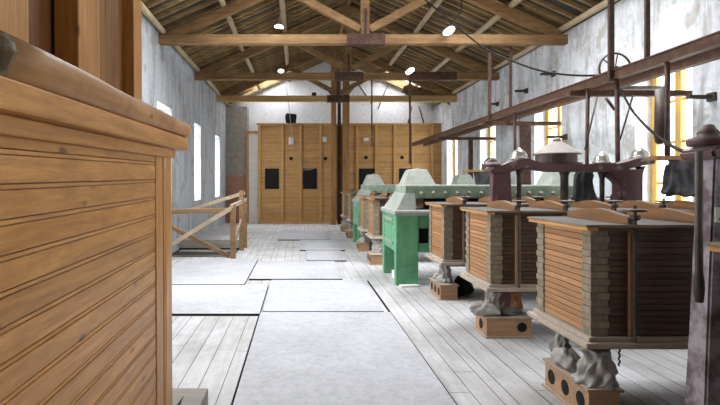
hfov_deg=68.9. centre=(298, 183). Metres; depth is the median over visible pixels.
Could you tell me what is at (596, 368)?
cloth sleeve
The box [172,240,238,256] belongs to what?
kerb
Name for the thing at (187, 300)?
sheet
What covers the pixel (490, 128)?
window
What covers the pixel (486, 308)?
heap
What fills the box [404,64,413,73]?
ceiling lamp
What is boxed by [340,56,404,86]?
rafter
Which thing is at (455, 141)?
window
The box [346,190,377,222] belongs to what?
base cabinet
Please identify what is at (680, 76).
window
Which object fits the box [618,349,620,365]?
hanging chain
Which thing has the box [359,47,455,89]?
rafter
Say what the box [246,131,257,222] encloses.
door
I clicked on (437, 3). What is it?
purlin
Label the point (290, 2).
rafter
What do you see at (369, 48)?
rafter
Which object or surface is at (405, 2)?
rafter
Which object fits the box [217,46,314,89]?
rafter
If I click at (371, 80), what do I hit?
rod
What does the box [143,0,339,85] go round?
ceiling
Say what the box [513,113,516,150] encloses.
suspension rod
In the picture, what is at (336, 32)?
rafter
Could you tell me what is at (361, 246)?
block
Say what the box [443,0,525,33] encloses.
rafter
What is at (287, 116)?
tub
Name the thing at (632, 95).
suspension rod
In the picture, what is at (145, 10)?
purlin
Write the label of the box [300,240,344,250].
sheet
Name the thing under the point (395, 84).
rafter
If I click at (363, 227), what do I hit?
sifter
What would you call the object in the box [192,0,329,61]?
rafter
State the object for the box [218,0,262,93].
purlin
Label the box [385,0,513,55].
rafter
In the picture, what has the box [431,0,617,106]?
purlin
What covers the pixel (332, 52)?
rafter
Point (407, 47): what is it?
rafter
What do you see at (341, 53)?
rafter
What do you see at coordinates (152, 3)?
rafter
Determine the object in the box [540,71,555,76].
peg
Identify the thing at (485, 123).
bar
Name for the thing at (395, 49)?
rafter
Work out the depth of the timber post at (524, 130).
11.36 m
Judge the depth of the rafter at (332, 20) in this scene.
16.35 m
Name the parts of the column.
maker plate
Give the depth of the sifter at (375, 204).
10.51 m
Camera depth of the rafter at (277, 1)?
12.74 m
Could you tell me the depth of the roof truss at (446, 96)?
18.92 m
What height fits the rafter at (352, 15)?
2.008 m
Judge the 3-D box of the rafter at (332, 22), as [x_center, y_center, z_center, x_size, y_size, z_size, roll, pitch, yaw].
[-0.790,-4.351,16.749,4.415,2.048,0.055,0,0,0]
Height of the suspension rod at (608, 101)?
0.215 m
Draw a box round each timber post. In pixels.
[325,57,335,224]
[338,58,340,223]
[343,57,353,191]
[468,140,472,177]
[519,125,530,184]
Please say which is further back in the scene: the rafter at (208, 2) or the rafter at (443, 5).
the rafter at (443, 5)
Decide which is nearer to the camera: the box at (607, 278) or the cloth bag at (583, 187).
the box at (607, 278)
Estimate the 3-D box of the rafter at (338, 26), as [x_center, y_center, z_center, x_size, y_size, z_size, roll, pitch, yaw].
[-0.790,-4.355,17.511,4.415,2.048,0.055,0,0,0]
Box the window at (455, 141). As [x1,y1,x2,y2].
[454,140,456,176]
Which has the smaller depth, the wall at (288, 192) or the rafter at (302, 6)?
the rafter at (302, 6)
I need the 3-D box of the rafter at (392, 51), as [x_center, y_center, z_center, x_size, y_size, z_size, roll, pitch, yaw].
[3.585,-4.376,17.898,4.325,2.008,0.055,0,0,0]
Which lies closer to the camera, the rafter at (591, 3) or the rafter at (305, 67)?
the rafter at (591, 3)
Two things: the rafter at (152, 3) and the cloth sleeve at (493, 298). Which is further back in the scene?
the rafter at (152, 3)
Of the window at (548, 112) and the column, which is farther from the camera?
the window at (548, 112)
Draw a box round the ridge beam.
[332,0,350,56]
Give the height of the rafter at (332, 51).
2.048 m
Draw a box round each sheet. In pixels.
[172,259,257,284]
[172,285,267,315]
[249,261,341,279]
[263,280,383,311]
[278,231,330,240]
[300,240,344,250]
[306,250,346,261]
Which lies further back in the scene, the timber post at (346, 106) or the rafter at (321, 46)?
the timber post at (346, 106)
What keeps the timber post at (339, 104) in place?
on the floor
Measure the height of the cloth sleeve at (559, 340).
0.234 m
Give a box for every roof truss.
[159,0,567,46]
[194,6,499,80]
[217,46,456,102]
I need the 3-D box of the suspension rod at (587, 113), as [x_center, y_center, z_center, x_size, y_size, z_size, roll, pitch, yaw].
[4.190,-0.557,7.560,0.076,1.656,0.056,0,0,0]
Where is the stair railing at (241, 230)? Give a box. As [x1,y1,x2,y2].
[172,190,246,258]
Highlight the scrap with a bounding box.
[399,284,419,287]
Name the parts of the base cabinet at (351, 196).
corner post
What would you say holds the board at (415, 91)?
hanging from the ceiling at (554, 2)
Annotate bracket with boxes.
[622,86,663,89]
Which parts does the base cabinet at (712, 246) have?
lid, lid moulding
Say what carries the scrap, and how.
on the floor
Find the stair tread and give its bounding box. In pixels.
[179,250,236,251]
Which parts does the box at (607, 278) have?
corner post, lid moulding, corner post, board, lid, clamp rod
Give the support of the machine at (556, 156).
on the floor
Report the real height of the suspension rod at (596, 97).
0.749 m
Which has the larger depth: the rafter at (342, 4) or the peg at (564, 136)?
the rafter at (342, 4)
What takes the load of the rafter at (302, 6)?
on the purlin at (145, 10)
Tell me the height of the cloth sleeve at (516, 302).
0.239 m
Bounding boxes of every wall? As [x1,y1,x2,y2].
[142,13,226,252]
[226,106,248,222]
[230,61,437,217]
[257,123,441,223]
[435,0,719,201]
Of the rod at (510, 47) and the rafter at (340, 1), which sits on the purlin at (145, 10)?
the rafter at (340, 1)
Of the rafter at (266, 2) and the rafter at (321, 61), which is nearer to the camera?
the rafter at (266, 2)
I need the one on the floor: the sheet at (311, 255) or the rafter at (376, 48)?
the sheet at (311, 255)
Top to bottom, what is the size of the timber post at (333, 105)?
6.592 m
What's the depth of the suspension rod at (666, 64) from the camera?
5.91 m
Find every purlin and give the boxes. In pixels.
[141,1,230,105]
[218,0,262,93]
[279,0,289,71]
[377,0,442,81]
[405,0,522,94]
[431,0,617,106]
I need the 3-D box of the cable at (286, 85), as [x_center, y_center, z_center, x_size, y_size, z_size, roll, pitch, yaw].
[-0.189,-2.308,20.814,0.719,3.348,0.128,0,0,-14]
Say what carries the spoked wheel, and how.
on the bracket
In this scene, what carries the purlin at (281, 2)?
on the roof truss at (211, 73)
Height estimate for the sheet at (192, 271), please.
0.029 m
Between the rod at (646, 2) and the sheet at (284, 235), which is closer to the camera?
the rod at (646, 2)
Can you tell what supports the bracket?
attached to the wall at (673, 23)
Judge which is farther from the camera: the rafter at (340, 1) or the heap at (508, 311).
the rafter at (340, 1)
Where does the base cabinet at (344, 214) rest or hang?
on the cloth sleeve at (345, 222)
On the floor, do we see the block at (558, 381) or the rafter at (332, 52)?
the block at (558, 381)
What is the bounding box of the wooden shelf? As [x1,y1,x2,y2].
[648,156,682,160]
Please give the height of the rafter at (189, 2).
2.048 m
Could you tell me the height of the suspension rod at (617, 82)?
1.646 m
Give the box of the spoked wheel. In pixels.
[598,52,630,73]
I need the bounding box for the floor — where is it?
[172,223,687,404]
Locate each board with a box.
[402,84,453,104]
[404,288,550,404]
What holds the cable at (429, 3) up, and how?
hanging from the ceiling at (554, 2)
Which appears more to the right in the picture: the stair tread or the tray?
the tray
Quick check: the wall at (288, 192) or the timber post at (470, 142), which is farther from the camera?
the wall at (288, 192)
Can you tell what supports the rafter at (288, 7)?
on the purlin at (145, 10)
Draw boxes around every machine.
[381,168,573,285]
[483,137,654,306]
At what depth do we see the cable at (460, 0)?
10.89 m
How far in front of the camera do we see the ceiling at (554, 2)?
13.13 m
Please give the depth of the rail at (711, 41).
6.85 m
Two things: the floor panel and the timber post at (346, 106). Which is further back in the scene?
the timber post at (346, 106)
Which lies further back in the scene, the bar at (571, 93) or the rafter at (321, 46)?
the rafter at (321, 46)
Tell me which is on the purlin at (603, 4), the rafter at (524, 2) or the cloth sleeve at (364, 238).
the rafter at (524, 2)
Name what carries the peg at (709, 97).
attached to the wall at (673, 23)
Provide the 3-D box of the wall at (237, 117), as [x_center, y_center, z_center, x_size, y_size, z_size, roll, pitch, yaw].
[-2.560,-0.785,21.625,0.880,4.770,0.750,0,0,0]
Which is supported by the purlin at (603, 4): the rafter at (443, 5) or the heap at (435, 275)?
the rafter at (443, 5)
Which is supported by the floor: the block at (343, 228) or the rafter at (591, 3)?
the block at (343, 228)
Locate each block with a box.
[340,224,348,231]
[345,230,352,237]
[356,240,369,251]
[366,251,381,264]
[429,277,458,299]
[473,311,534,338]
[542,358,623,404]
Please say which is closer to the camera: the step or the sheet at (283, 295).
the step
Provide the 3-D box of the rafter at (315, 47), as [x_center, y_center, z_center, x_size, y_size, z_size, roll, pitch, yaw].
[-0.790,-4.354,18.951,4.415,2.048,0.055,0,0,0]
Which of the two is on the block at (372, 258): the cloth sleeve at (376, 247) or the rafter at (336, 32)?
the cloth sleeve at (376, 247)
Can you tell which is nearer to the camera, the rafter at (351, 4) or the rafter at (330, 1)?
the rafter at (330, 1)
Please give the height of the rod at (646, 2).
1.495 m
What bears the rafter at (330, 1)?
on the purlin at (145, 10)
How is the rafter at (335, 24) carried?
on the purlin at (145, 10)
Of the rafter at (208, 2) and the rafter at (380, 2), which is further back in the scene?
the rafter at (380, 2)
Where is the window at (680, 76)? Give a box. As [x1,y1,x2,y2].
[651,69,688,202]
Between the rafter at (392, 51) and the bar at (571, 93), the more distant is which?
the rafter at (392, 51)
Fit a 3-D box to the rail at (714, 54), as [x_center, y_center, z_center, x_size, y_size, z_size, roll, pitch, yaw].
[4.620,-1.450,11.200,0.100,0.130,16.000,0,0,0]
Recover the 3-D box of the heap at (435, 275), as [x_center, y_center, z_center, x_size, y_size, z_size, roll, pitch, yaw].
[2.041,1.330,7.538,0.202,0.117,0.214,0,0,34]
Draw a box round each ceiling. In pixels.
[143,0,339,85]
[341,0,620,103]
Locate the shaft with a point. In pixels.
(698, 281)
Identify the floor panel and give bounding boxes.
[233,312,455,404]
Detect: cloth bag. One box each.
[571,172,597,202]
[660,160,694,196]
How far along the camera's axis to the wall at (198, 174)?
14.12 m
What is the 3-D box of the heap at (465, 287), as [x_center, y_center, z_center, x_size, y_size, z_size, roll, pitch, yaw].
[2.364,1.457,7.515,0.290,0.285,0.266,0,0,0]
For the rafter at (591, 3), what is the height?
2.008 m
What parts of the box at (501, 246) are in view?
corner post, lid moulding, corner post, board, clamp rod, lid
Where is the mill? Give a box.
[352,174,475,246]
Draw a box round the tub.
[285,113,296,122]
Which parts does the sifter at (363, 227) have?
board, corner post, lid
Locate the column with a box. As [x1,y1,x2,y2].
[680,124,719,404]
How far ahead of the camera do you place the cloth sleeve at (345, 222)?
17.53 m
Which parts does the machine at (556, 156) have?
leg, drop rod, pulley casing, drop rod, leg, drop rod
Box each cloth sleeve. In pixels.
[342,218,348,224]
[347,222,352,230]
[358,231,369,241]
[370,240,381,252]
[434,265,452,282]
[484,291,501,315]
[510,293,522,313]
[548,332,571,351]
[570,345,619,389]
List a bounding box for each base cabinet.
[340,188,355,217]
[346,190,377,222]
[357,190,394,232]
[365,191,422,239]
[425,195,611,266]
[705,242,719,251]
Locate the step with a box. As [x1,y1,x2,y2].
[172,388,207,404]
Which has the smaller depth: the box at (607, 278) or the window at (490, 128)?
the box at (607, 278)
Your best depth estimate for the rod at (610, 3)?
6.88 m
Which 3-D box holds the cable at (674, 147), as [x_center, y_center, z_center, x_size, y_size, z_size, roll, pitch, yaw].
[3.280,-0.700,4.767,0.237,1.054,4.009,0,0,26]
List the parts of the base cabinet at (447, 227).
corner post, lid moulding, board, corner post, clamp rod, lid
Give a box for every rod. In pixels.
[371,80,372,145]
[408,80,411,163]
[486,46,492,120]
[509,46,511,106]
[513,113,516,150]
[584,97,597,149]
[585,88,589,163]
[605,0,615,82]
[605,97,614,110]
[614,79,619,161]
[620,95,633,139]
[644,0,649,57]
[664,62,669,155]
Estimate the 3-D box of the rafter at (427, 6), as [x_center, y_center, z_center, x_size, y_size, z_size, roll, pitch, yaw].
[3.585,-4.372,13.226,4.325,2.008,0.055,0,0,0]
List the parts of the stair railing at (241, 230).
rail, rail, post, rail, post, post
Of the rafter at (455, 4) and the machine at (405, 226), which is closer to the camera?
the machine at (405, 226)
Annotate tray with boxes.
[493,292,536,292]
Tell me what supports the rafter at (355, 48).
on the purlin at (603, 4)
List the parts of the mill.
leg, plate, leg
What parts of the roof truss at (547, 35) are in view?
king post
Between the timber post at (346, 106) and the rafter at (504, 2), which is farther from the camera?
the timber post at (346, 106)
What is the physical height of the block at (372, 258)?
0.210 m
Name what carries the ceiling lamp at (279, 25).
hanging from the roof truss at (547, 35)
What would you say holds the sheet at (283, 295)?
on the floor
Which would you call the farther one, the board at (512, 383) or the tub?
the tub
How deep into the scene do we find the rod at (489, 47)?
11.28 m
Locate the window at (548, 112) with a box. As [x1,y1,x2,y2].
[546,106,560,144]
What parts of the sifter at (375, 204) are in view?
corner post, board, corner post, lid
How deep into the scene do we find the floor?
5.15 m
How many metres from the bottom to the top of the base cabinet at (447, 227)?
1.000 m
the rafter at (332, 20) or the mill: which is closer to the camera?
the mill
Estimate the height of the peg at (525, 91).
0.120 m
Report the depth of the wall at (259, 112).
22.00 m
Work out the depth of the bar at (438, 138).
15.30 m
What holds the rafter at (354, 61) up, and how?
on the purlin at (603, 4)
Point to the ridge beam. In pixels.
(348, 2)
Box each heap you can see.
[433,272,438,278]
[454,275,473,295]
[469,301,499,315]
[500,307,521,315]
[550,347,580,371]
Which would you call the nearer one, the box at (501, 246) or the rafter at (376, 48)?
the box at (501, 246)
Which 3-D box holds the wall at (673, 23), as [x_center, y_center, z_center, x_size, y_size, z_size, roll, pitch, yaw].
[6.000,-0.820,9.500,0.500,4.920,25.000,0,0,0]
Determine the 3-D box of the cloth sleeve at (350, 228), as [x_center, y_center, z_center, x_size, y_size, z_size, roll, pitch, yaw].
[1.567,1.267,15.498,0.270,0.244,0.270,0,0,27]
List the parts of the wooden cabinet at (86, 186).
dark panel, post, log rail, panel, edge post, corner post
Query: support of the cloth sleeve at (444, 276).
on the block at (441, 291)
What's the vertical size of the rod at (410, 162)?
2.410 m
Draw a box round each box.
[460,198,694,292]
[527,205,694,348]
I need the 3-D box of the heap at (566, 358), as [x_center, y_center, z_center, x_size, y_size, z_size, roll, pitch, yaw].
[2.029,1.306,3.940,0.186,0.146,0.291,0,0,0]
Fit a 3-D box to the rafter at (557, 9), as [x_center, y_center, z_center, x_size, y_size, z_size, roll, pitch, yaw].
[3.585,-4.372,10.701,4.325,2.008,0.055,0,0,0]
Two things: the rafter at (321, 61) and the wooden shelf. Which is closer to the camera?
the wooden shelf
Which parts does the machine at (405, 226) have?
leg, plate, leg, plate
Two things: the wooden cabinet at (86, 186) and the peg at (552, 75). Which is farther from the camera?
the peg at (552, 75)
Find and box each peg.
[514,88,527,93]
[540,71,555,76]
[547,134,567,139]
[686,92,716,101]
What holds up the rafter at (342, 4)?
on the purlin at (145, 10)
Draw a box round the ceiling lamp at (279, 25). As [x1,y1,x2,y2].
[274,10,283,28]
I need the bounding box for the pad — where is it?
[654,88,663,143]
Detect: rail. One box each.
[412,30,719,145]
[423,47,719,145]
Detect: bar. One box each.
[437,137,495,139]
[483,121,560,125]
[567,90,691,96]
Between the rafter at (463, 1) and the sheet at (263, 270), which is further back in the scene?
the rafter at (463, 1)
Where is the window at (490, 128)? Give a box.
[489,126,495,158]
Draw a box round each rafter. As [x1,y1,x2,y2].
[144,0,165,7]
[149,0,184,14]
[155,0,200,19]
[160,0,217,25]
[164,0,234,30]
[180,0,285,46]
[183,0,296,51]
[185,1,301,54]
[189,0,320,58]
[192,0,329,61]
[193,0,276,33]
[194,0,337,63]
[197,0,346,67]
[200,2,345,69]
[211,23,339,81]
[212,25,339,83]
[214,28,338,85]
[215,31,337,87]
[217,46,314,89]
[218,20,333,71]
[218,46,320,91]
[220,46,324,92]
[221,21,336,71]
[221,46,327,93]
[229,55,331,102]
[229,61,323,103]
[234,51,332,95]
[237,52,332,95]
[340,51,418,87]
[340,54,407,84]
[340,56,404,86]
[341,59,433,102]
[342,32,461,86]
[343,28,465,84]
[344,26,468,82]
[350,3,491,67]
[351,0,496,65]
[352,15,477,71]
[352,16,474,71]
[352,47,451,91]
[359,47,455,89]
[365,47,458,88]
[370,1,503,62]
[371,0,505,59]
[374,31,463,71]
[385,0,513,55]
[396,0,518,53]
[397,46,456,71]
[409,0,524,50]
[430,0,510,33]
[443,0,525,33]
[456,0,537,33]
[494,0,561,28]
[520,0,569,23]
[531,0,577,18]
[558,0,588,11]
[577,0,597,6]
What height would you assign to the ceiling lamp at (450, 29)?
0.322 m
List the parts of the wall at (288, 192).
skirting, rail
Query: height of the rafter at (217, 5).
2.048 m
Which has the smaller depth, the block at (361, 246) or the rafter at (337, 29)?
the block at (361, 246)
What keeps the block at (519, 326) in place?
on the floor
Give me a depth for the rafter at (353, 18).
16.35 m
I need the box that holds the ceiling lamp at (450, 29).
[440,23,454,34]
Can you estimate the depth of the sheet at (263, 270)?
9.38 m
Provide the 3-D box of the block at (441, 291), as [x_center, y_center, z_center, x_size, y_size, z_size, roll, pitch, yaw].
[2.067,1.495,7.445,0.275,0.210,0.590,0,0,0]
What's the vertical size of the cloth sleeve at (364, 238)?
0.244 m
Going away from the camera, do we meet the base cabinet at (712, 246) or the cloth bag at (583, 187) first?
the base cabinet at (712, 246)
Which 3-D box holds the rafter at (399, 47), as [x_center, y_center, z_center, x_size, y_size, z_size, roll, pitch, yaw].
[3.585,-4.378,17.110,4.325,2.008,0.055,0,0,0]
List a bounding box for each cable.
[286,85,302,167]
[424,0,598,76]
[449,0,461,25]
[619,87,683,152]
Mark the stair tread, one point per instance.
(181, 250)
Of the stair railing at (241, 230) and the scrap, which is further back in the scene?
the stair railing at (241, 230)
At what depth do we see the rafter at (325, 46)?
19.68 m
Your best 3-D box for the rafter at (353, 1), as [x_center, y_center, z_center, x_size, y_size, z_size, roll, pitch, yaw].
[3.585,-4.372,14.992,4.325,2.008,0.055,0,0,0]
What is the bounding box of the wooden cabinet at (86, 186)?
[0,0,191,404]
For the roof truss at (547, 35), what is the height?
2.143 m
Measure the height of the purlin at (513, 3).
0.164 m
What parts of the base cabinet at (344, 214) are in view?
corner post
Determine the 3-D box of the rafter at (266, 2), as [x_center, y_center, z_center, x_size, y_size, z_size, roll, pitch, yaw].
[-0.790,-4.351,12.493,4.415,2.048,0.055,0,0,0]
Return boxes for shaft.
[693,151,704,302]
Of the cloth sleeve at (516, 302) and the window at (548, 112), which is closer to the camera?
the cloth sleeve at (516, 302)
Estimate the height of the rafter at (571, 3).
2.008 m
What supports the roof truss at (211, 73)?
on the wall at (673, 23)
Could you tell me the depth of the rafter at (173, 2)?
10.27 m
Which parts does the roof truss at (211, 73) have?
king post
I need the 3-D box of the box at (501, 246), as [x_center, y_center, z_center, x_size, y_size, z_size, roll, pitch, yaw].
[3.440,0.645,5.789,3.010,1.000,0.962,0,0,0]
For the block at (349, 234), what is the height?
0.210 m
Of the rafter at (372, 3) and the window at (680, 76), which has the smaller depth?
the window at (680, 76)
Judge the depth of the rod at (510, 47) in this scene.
11.28 m

